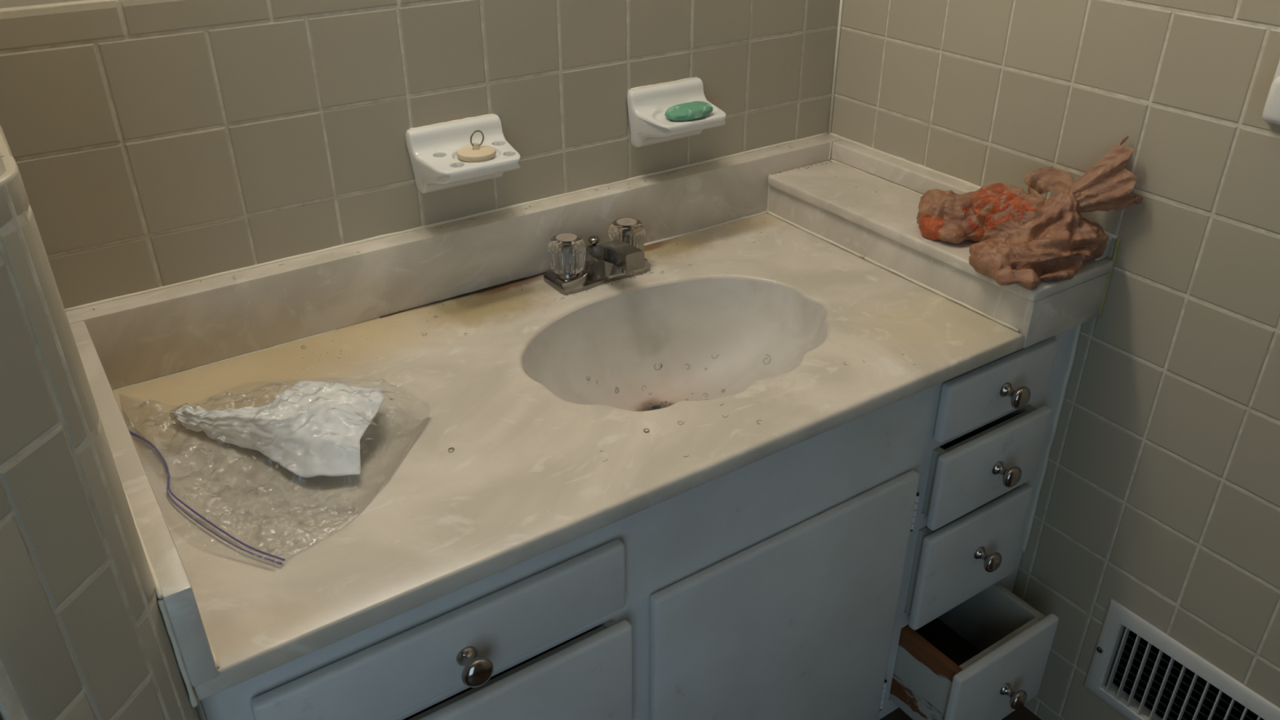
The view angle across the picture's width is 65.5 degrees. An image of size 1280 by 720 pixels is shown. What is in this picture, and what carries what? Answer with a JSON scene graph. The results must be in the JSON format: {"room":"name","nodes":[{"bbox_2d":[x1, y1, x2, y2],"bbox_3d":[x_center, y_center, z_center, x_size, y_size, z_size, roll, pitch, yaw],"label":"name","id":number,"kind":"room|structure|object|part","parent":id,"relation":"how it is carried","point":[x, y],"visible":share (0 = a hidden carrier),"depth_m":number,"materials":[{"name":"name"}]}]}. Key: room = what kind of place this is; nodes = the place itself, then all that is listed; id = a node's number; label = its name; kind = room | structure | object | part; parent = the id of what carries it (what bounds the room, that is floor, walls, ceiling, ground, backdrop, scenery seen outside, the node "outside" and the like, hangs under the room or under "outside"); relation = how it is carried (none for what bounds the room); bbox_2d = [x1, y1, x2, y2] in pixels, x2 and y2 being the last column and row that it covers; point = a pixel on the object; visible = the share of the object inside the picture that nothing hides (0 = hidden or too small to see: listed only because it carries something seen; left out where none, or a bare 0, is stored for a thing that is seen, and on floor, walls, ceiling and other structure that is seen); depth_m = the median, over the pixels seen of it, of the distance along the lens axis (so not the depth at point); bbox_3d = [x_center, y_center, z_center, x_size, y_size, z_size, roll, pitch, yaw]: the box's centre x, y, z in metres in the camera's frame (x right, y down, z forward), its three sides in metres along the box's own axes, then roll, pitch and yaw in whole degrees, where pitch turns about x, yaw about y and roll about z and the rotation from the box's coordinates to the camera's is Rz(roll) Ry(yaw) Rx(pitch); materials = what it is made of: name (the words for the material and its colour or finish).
{"room":"bathroom","nodes":[
{"label":"bathroom","id":0,"kind":"room"},
{"bbox_2d":[0,124,199,719],"bbox_3d":[-0.607,-0.206,0.720,0.221,2.400,0.750,-19,35,-29],"label":"wall","id":1,"kind":"structure","parent":0,"point":[84,635],"depth_m":0.63,"materials":[{"name":"tile"}]},
{"bbox_2d":[0,0,843,309],"bbox_3d":[-0.236,-0.536,1.288,1.570,2.400,0.134,-19,35,-29],"label":"wall","id":2,"kind":"structure","parent":0,"point":[153,144],"depth_m":1.23,"materials":[{"name":"tile"}]},
{"bbox_2d":[65,133,841,390],"bbox_3d":[-0.161,-0.173,1.443,1.196,0.098,0.036,-19,35,-29],"label":"backsplash","id":3,"kind":"structure","parent":2,"relation":"attached to","point":[138,339],"depth_m":1.33,"materials":[{"name":"stone"}]},
{"bbox_2d":[405,113,520,193],"bbox_3d":[-0.225,-0.262,1.308,0.135,0.086,0.091,-19,35,-29],"label":"toothbrush holder","id":4,"kind":"object","parent":2,"relation":"attached to","point":[433,149],"visible":0.87,"depth_m":1.30,"materials":[{"name":"white ceramic"}]},
{"bbox_2d":[457,129,496,162],"bbox_3d":[-0.214,-0.281,1.295,0.051,0.034,0.051,-19,35,-29],"label":"drain stopper","id":5,"kind":"object","parent":4,"relation":"in","point":[475,153],"visible":1,"depth_m":1.29,"materials":[{"name":"beige rubber"}]},
{"bbox_2d":[626,76,726,147],"bbox_3d":[0.060,-0.359,1.472,0.134,0.087,0.091,-19,35,-29],"label":"soap dish","id":6,"kind":"object","parent":2,"relation":"attached to","point":[647,105],"visible":0.74,"depth_m":1.46,"materials":[{"name":"white ceramic"}]},
{"bbox_2d":[664,101,712,120],"bbox_3d":[0.072,-0.364,1.455,0.075,0.020,0.038,-16,34,-25],"label":"soap bar","id":7,"kind":"object","parent":6,"relation":"in","point":[695,109],"visible":1,"depth_m":1.44,"materials":[{"name":"green wax"}]},
{"bbox_2d":[879,705,1041,719],"bbox_3d":[0.002,1.241,0.691,2.750,0.080,2.730,-19,35,-29],"label":"floor","id":8,"kind":"structure","parent":0,"point":[1023,713],"depth_m":1.70,"materials":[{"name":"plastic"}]},
{"bbox_2d":[195,324,1081,719],"bbox_3d":[0.021,0.342,1.428,1.204,0.738,0.683,-19,35,-29],"label":"vanity cabinet","id":9,"kind":"object","parent":8,"relation":"on","point":[864,567],"visible":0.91,"depth_m":1.23,"materials":[{"name":"white paint"}]},
{"bbox_3d":[-0.176,0.279,0.966,0.381,0.089,0.016,-19,35,-29],"label":"drawer","id":10,"kind":"part","parent":9,"relation":"part of","materials":[{"name":"white paint"}]},
{"bbox_3d":[-0.159,0.293,0.953,0.032,0.032,0.034,-19,35,-29],"label":"knob","id":11,"kind":"part","parent":9,"relation":"part of","materials":[{"name":"silver metal"}]},
{"bbox_3d":[-0.281,0.384,1.215,0.334,0.005,0.388,-19,35,-29],"label":"drawer","id":12,"kind":"part","parent":9,"relation":"part of","materials":[{"name":"white wood"}]},
{"bbox_3d":[-0.170,0.412,1.036,0.384,0.170,0.016,-19,35,-29],"label":"drawer","id":13,"kind":"part","parent":9,"relation":"part of","materials":[{"name":"white paint"}]},
{"bbox_2d":[64,132,1024,707],"bbox_3d":[-0.018,-0.001,1.293,1.203,0.253,0.563,-19,35,-29],"label":"countertop","id":14,"kind":"structure","parent":9,"relation":"on","point":[526,475],"depth_m":1.19,"materials":[{"name":"stone"}]},
{"bbox_2d":[128,430,284,564],"bbox_3d":[-0.446,0.083,1.030,0.381,0.067,0.279,5,30,9],"label":"seal","id":15,"kind":"object","parent":14,"relation":"on","point":[139,437],"visible":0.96,"depth_m":0.96,"materials":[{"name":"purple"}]},
{"bbox_2d":[169,380,384,477],"bbox_3d":[-0.377,0.049,1.096,0.266,0.052,0.149,17,34,27],"label":"tissue","id":16,"kind":"object","parent":14,"relation":"on","point":[310,428],"visible":1,"depth_m":1.05,"materials":[{"name":"white paper"}]},
{"bbox_2d":[93,142,856,358],"bbox_3d":[-0.098,-0.127,1.361,1.129,0.098,0.253,-19,35,-29],"label":"grit","id":17,"kind":"object","parent":14,"relation":"on","point":[807,143],"visible":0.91,"depth_m":1.45,"materials":[{"name":"brown"}]},
{"bbox_2d":[232,145,915,460],"bbox_3d":[0.014,-0.071,1.292,0.905,0.348,0.523,-19,35,-29],"label":"debris","id":18,"kind":"object","parent":14,"relation":"on","point":[778,145],"visible":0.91,"depth_m":1.39,"materials":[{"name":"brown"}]},
{"bbox_2d":[543,217,650,295],"bbox_3d":[-0.045,-0.143,1.412,0.155,0.073,0.130,-19,35,-29],"label":"faucet","id":19,"kind":"object","parent":14,"relation":"on","point":[575,266],"visible":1,"depth_m":1.40,"materials":[{"name":"silver metal"}]},
{"bbox_3d":[-0.103,-0.149,1.404,0.054,0.050,0.054,-19,35,-29],"label":"handle","id":20,"kind":"part","parent":19,"relation":"part of","materials":[{"name":"clear plastic"}]},
{"bbox_3d":[-0.068,-0.174,1.456,0.017,0.012,0.017,-19,35,-29],"label":"lift knob","id":21,"kind":"part","parent":19,"relation":"part of","materials":[{"name":"silver metal"}]},
{"bbox_3d":[-0.035,-0.139,1.406,0.035,0.064,0.107,-19,35,-29],"label":"spout","id":22,"kind":"part","parent":19,"relation":"part of","materials":[{"name":"silver metal"}]},
{"bbox_3d":[-0.019,-0.178,1.452,0.054,0.050,0.054,-19,35,-29],"label":"handle","id":23,"kind":"part","parent":19,"relation":"part of","materials":[{"name":"clear plastic"}]},
{"bbox_3d":[0.056,0.029,1.334,0.429,0.135,0.302,-19,35,-29],"label":"sink bowl","id":24,"kind":"part","parent":14,"relation":"part of","materials":[{"name":"ceramic"}]},
{"bbox_2d":[766,132,1120,348],"bbox_3d":[0.415,-0.203,1.508,0.170,0.121,0.556,-19,35,-29],"label":"raised ledge","id":25,"kind":"object","parent":14,"relation":"on","point":[876,220],"visible":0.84,"depth_m":1.47,"materials":[{"name":"stone"}]},
{"bbox_2d":[916,136,1142,290],"bbox_3d":[0.493,-0.224,1.329,0.193,0.171,0.266,-19,35,-29],"label":"shopping bag","id":26,"kind":"object","parent":25,"relation":"on","point":[1024,239],"visible":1,"depth_m":1.29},
{"bbox_3d":[-0.141,0.275,1.270,0.014,0.154,0.400,-19,35,-29],"label":"drawer","id":27,"kind":"part","parent":9,"relation":"part of","materials":[{"name":"grey paint"}]},
{"bbox_3d":[0.190,0.410,1.325,0.424,0.474,0.016,-19,35,-29],"label":"door","id":28,"kind":"part","parent":9,"relation":"part of","materials":[{"name":"white paint"}]},
{"bbox_3d":[0.296,0.228,1.573,0.014,0.154,0.400,-19,35,-29],"label":"drawer","id":29,"kind":"part","parent":9,"relation":"part of","materials":[{"name":"white wood"}]},
{"bbox_3d":[0.347,0.428,1.602,0.014,0.152,0.400,-19,35,-29],"label":"drawer","id":30,"kind":"part","parent":9,"relation":"part of","materials":[{"name":"white wood"}]},
{"bbox_3d":[0.295,0.088,1.492,0.014,0.105,0.400,-19,35,-29],"label":"drawer","id":31,"kind":"part","parent":9,"relation":"part of","materials":[{"name":"white wood"}]},
{"bbox_3d":[0.428,0.461,1.676,0.174,0.005,0.388,-19,35,-29],"label":"drawer","id":32,"kind":"part","parent":9,"relation":"part of","materials":[{"name":"wood"}]},
{"bbox_3d":[0.377,0.100,1.554,0.174,0.005,0.388,-19,35,-29],"label":"drawer","id":33,"kind":"part","parent":9,"relation":"part of","materials":[{"name":"white wood"}]},
{"bbox_3d":[0.488,0.289,1.468,0.224,0.170,0.016,-19,35,-29],"label":"drawer","id":34,"kind":"part","parent":9,"relation":"part of","materials":[{"name":"white paint"}]},
{"bbox_3d":[0.506,0.289,1.447,0.032,0.032,0.034,-19,35,-29],"label":"knob","id":35,"kind":"part","parent":9,"relation":"part of","materials":[{"name":"silver metal"}]},
{"bbox_3d":[0.488,0.149,1.388,0.224,0.122,0.016,-19,35,-29],"label":"drawer","id":36,"kind":"part","parent":9,"relation":"part of","materials":[{"name":"white paint"}]},
{"bbox_3d":[0.502,0.376,1.693,0.014,0.152,0.400,-19,35,-29],"label":"drawer","id":37,"kind":"part","parent":9,"relation":"part of","materials":[{"name":"grey paint"}]},
{"bbox_3d":[0.480,0.039,1.336,0.223,0.088,0.016,-19,35,-29],"label":"drawer","id":38,"kind":"part","parent":9,"relation":"part of","materials":[{"name":"white paint"}]},
{"bbox_3d":[0.539,0.490,1.498,0.224,0.169,0.016,-19,35,-29],"label":"drawer","id":39,"kind":"part","parent":9,"relation":"part of","materials":[{"name":"white paint"}]},
{"bbox_3d":[0.451,0.035,1.582,0.014,0.105,0.400,-19,35,-29],"label":"drawer","id":40,"kind":"part","parent":9,"relation":"part of","materials":[{"name":"grey paint"}]},
{"bbox_3d":[0.505,0.157,1.371,0.032,0.032,0.034,-19,35,-29],"label":"knob","id":41,"kind":"part","parent":9,"relation":"part of","materials":[{"name":"silver metal"}]},
{"bbox_3d":[0.557,0.500,1.483,0.032,0.032,0.034,-19,35,-29],"label":"knob","id":42,"kind":"part","parent":9,"relation":"part of","materials":[{"name":"silver metal"}]},
{"bbox_3d":[0.498,0.046,1.320,0.032,0.032,0.034,-19,35,-29],"label":"knob","id":43,"kind":"part","parent":9,"relation":"part of","materials":[{"name":"silver metal"}]},
{"bbox_2d":[831,0,1279,719],"bbox_3d":[1.077,-0.198,0.696,0.151,2.400,2.730,-19,35,-29],"label":"wall","id":44,"kind":"structure","parent":0,"point":[1159,498],"depth_m":1.33,"materials":[{"name":"tile"}]},
{"bbox_2d":[1084,598,1279,719],"bbox_3d":[0.811,0.507,1.427,0.034,0.186,0.338,-19,35,-29],"label":"air vent","id":45,"kind":"object","parent":44,"relation":"in","point":[1117,615],"visible":1,"depth_m":1.47,"materials":[{"name":"white metal"}]},
{"bbox_2d":[1262,58,1279,126],"bbox_3d":[0.865,-0.160,0.852,0.075,0.084,0.669,-19,35,-29],"label":"holder","id":46,"kind":"object","parent":44,"relation":"attached to","point":[1271,111],"visible":1,"depth_m":1.05,"materials":[{"name":"white ceramic"}]}
]}

